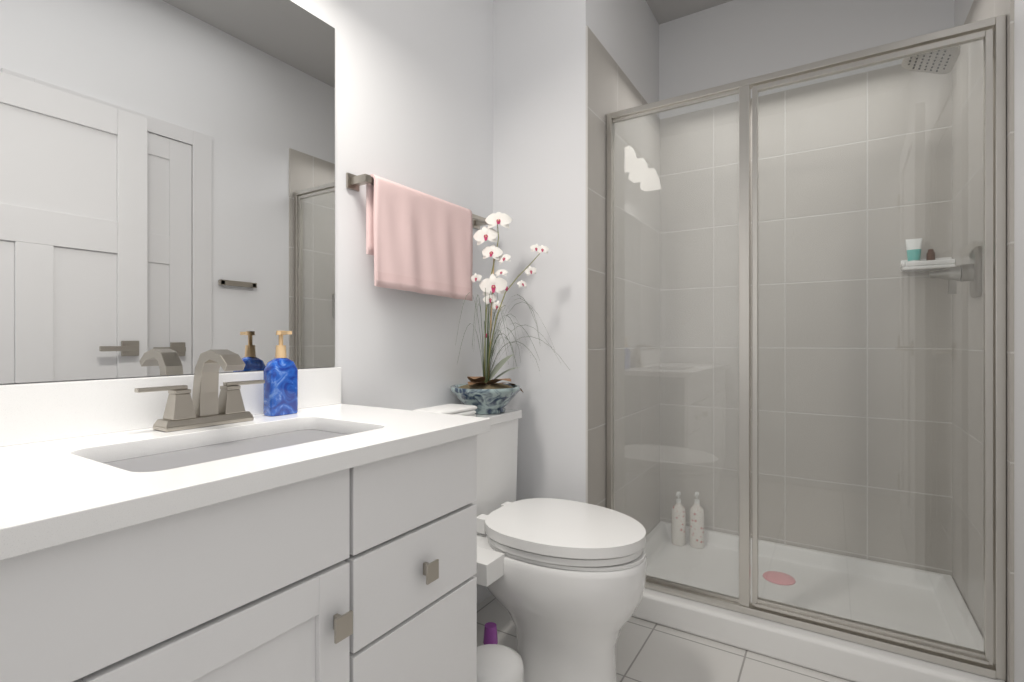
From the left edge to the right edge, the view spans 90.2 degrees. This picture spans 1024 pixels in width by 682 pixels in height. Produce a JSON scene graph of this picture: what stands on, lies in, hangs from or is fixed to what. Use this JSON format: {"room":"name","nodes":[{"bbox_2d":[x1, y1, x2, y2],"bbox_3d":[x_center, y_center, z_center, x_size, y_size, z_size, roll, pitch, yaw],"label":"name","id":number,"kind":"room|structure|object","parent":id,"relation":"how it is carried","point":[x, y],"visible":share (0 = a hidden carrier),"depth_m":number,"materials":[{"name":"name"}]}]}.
{"room":"bathroom","nodes":[
{"label":"bathroom","id":0,"kind":"room"},
{"bbox_2d":[0,0,492,604],"bbox_3d":[-0.697,-0.314,1.222,0.100,2.720,2.170,0,0,32],"label":"wall","id":1,"kind":"structure","parent":0,"point":[414,94],"depth_m":1.69,"materials":[{"name":"white paint"}]},
{"bbox_2d":[0,0,334,383],"bbox_3d":[-0.824,-0.404,0.918,0.005,0.951,1.220,0,0,32],"label":"mirror","id":2,"kind":"object","parent":1,"relation":"attached to","point":[167,187],"visible":1,"depth_m":1.06,"materials":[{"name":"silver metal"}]},
{"bbox_2d":[346,172,487,229],"bbox_3d":[-0.277,-0.464,1.732,0.068,0.044,0.654,0,0,32],"label":"towel rail","id":3,"kind":"object","parent":1,"relation":"attached to","point":[354,182],"visible":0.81,"depth_m":1.48,"materials":[{"name":"silver metal"}]},
{"bbox_2d":[366,174,472,300],"bbox_3d":[-0.283,-0.315,1.674,0.046,0.336,0.465,0,0,32],"label":"hanging towel","id":4,"kind":"object","parent":3,"relation":"hanging from","point":[419,242],"visible":1,"depth_m":1.62,"materials":[{"name":"pink fabric"}]},
{"bbox_2d":[493,0,658,502],"bbox_3d":[0.334,-0.314,2.476,0.515,2.720,1.050,0,0,32],"label":"wall","id":5,"kind":"structure","parent":0,"point":[539,122],"depth_m":2.00,"materials":[{"name":"white paint"}]},
{"bbox_2d":[586,26,659,535],"bbox_3d":[0.529,-0.061,2.295,0.008,2.215,0.950,0,0,32],"label":"tile","id":6,"kind":"structure","parent":5,"relation":"attached to","point":[610,87],"depth_m":2.18,"materials":[{"name":"grey tile"}]},
{"bbox_2d":[477,594,852,681],"bbox_3d":[0.306,1.071,1.213,1.810,0.050,3.220,0,0,32],"label":"floor","id":7,"kind":"structure","parent":0,"point":[647,651],"depth_m":1.69,"materials":[{"name":"tile"}]},
{"bbox_2d":[0,367,489,681],"bbox_3d":[-0.599,0.560,0.783,0.529,0.972,1.230,0,0,32],"label":"bathroom vanity","id":8,"kind":"object","parent":7,"relation":"on","point":[323,534],"visible":1,"depth_m":0.79,"materials":[{"name":"white"}]},
{"bbox_2d":[134,349,264,431],"bbox_3d":[-0.605,0.096,1.047,0.142,0.158,0.254,0,0,32],"label":"faucet","id":9,"kind":"object","parent":8,"relation":"on","point":[204,406],"visible":1,"depth_m":1.05,"materials":[{"name":"silver metal"}]},
{"bbox_2d":[263,331,297,415],"bbox_3d":[-0.548,0.075,1.220,0.056,0.200,0.072,0,0,32],"label":"soap bottle","id":10,"kind":"object","parent":8,"relation":"on","point":[280,385],"visible":1,"depth_m":1.20,"materials":[{"name":"blue"}]},
{"bbox_2d":[483,622,497,644],"bbox_3d":[-0.061,0.928,1.455,0.076,0.234,0.075,0,0,32],"label":"bottle","id":11,"kind":"object","parent":7,"relation":"on","point":[490,633],"visible":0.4,"depth_m":1.44,"materials":[{"name":"purple plastic"}]},
{"bbox_2d":[477,644,523,681],"bbox_3d":[-0.054,0.929,1.315,0.170,0.232,0.170,0,0,32],"label":"waste bin","id":12,"kind":"object","parent":7,"relation":"on","point":[498,663],"visible":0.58,"depth_m":1.29,"materials":[{"name":"white plastic"}]},
{"bbox_2d":[472,409,646,681],"bbox_3d":[0.033,0.651,1.582,0.747,0.790,0.536,0,0,32],"label":"toilet","id":13,"kind":"object","parent":7,"relation":"on","point":[563,581],"visible":0.65,"depth_m":1.44,"materials":[{"name":"white ceramic"}]},
{"bbox_2d":[413,404,476,416],"bbox_3d":[-0.218,0.236,1.653,0.124,0.039,0.210,0,0,32],"label":"washcloth","id":14,"kind":"object","parent":13,"relation":"on","point":[460,409],"visible":0.44,"depth_m":1.64,"materials":[{"name":"white fabric"}]},
{"bbox_2d":[450,212,569,413],"bbox_3d":[-0.028,-0.107,1.820,0.390,0.725,0.422,0,0,32],"label":"potted orchid","id":15,"kind":"object","parent":13,"relation":"on","point":[485,394],"visible":0.98,"depth_m":1.82,"materials":[{"name":"white plant"}]},
{"bbox_2d":[632,521,1004,681],"bbox_3d":[1.063,0.996,2.028,1.177,0.100,0.816,0,0,32],"label":"shower pan","id":16,"kind":"object","parent":7,"relation":"on","point":[842,658],"visible":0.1,"depth_m":1.87,"materials":[{"name":"white ceramic"}]},
{"bbox_2d":[671,492,685,545],"bbox_3d":[0.827,0.878,2.532,0.068,0.255,0.069,0,0,32],"label":"shampoo bottle","id":17,"kind":"object","parent":16,"relation":"on","point":[676,527],"depth_m":2.50,"materials":[{"name":"white plastic"}]},
{"bbox_2d":[690,492,703,548],"bbox_3d":[0.906,0.873,2.498,0.068,0.265,0.069,0,0,32],"label":"shampoo bottle","id":18,"kind":"object","parent":16,"relation":"on","point":[697,528],"depth_m":2.47,"materials":[{"name":"white plastic"}]},
{"bbox_2d":[763,571,795,584],"bbox_3d":[1.130,1.001,2.159,0.124,0.008,0.124,0,0,32],"label":"drain cover","id":19,"kind":"object","parent":16,"relation":"on","point":[783,577],"depth_m":2.15,"materials":[{"name":"pink"}]},
{"bbox_2d":[606,14,1005,680],"bbox_3d":[0.884,0.018,1.744,1.176,1.854,0.046,0,0,32],"label":"shower door","id":20,"kind":"structure","parent":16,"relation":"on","point":[990,658],"depth_m":1.68,"materials":[{"name":"clear glass"}]},
{"bbox_2d":[646,0,731,24],"bbox_3d":[0.306,-1.699,1.213,1.810,0.050,3.220,0,0,32],"label":"ceiling","id":21,"kind":"structure","parent":0,"point":[664,11],"depth_m":2.56,"materials":[{"name":"grey paint"}]},
{"bbox_2d":[659,0,953,118],"bbox_3d":[1.353,-0.314,2.397,1.295,2.720,0.100,0,0,32],"label":"wall","id":22,"kind":"structure","parent":0,"point":[732,41],"depth_m":2.41,"materials":[{"name":"white paint"}]},
{"bbox_2d":[660,64,951,574],"bbox_3d":[1.282,-0.061,2.378,1.179,2.215,0.008,0,0,32],"label":"tile","id":23,"kind":"structure","parent":22,"relation":"attached to","point":[891,294],"depth_m":2.29,"materials":[{"name":"grey tile"}]},
{"bbox_2d":[901,257,954,271],"bbox_3d":[1.686,-0.314,2.072,0.165,0.050,0.080,0,0,32],"label":"soap shelf","id":24,"kind":"object","parent":22,"relation":"attached to","point":[940,264],"depth_m":2.05,"materials":[{"name":"white ceramic"}]},
{"bbox_2d":[905,238,922,261],"bbox_3d":[1.650,-0.361,2.093,0.056,0.115,0.040,0,0,32],"label":"tube","id":25,"kind":"object","parent":24,"relation":"on","point":[918,256],"depth_m":2.08,"materials":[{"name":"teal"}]},
{"bbox_2d":[926,249,934,259],"bbox_3d":[1.700,-0.338,2.071,0.027,0.068,0.028,0,0,32],"label":"bottle","id":26,"kind":"object","parent":24,"relation":"on","point":[928,255],"depth_m":2.06,"materials":[{"name":"brown plastic"}]},
{"bbox_2d":[954,0,1023,681],"bbox_3d":[1.004,-0.314,0.716,0.100,2.720,3.120,0,0,32],"label":"wall","id":27,"kind":"structure","parent":0,"point":[961,9],"depth_m":1.35,"materials":[{"name":"white paint"}]},
{"bbox_2d":[952,0,1013,681],"bbox_3d":[1.575,-0.061,1.727,0.008,2.215,0.800,0,0,32],"label":"tile","id":28,"kind":"structure","parent":27,"relation":"attached to","point":[979,10],"depth_m":1.74,"materials":[{"name":"grey tile"}]},
{"bbox_2d":[902,46,960,73],"bbox_3d":[1.487,-1.014,1.781,0.195,0.124,0.154,0,0,32],"label":"shower head","id":29,"kind":"object","parent":28,"relation":"attached to","point":[937,60],"depth_m":1.79},
{"bbox_2d":[929,246,981,297],"bbox_3d":[1.497,-0.229,1.731,0.125,0.164,0.104,0,0,32],"label":"shower valve","id":30,"kind":"object","parent":28,"relation":"attached to","point":[969,266],"depth_m":1.70,"materials":[{"name":"silver metal"}]}
]}

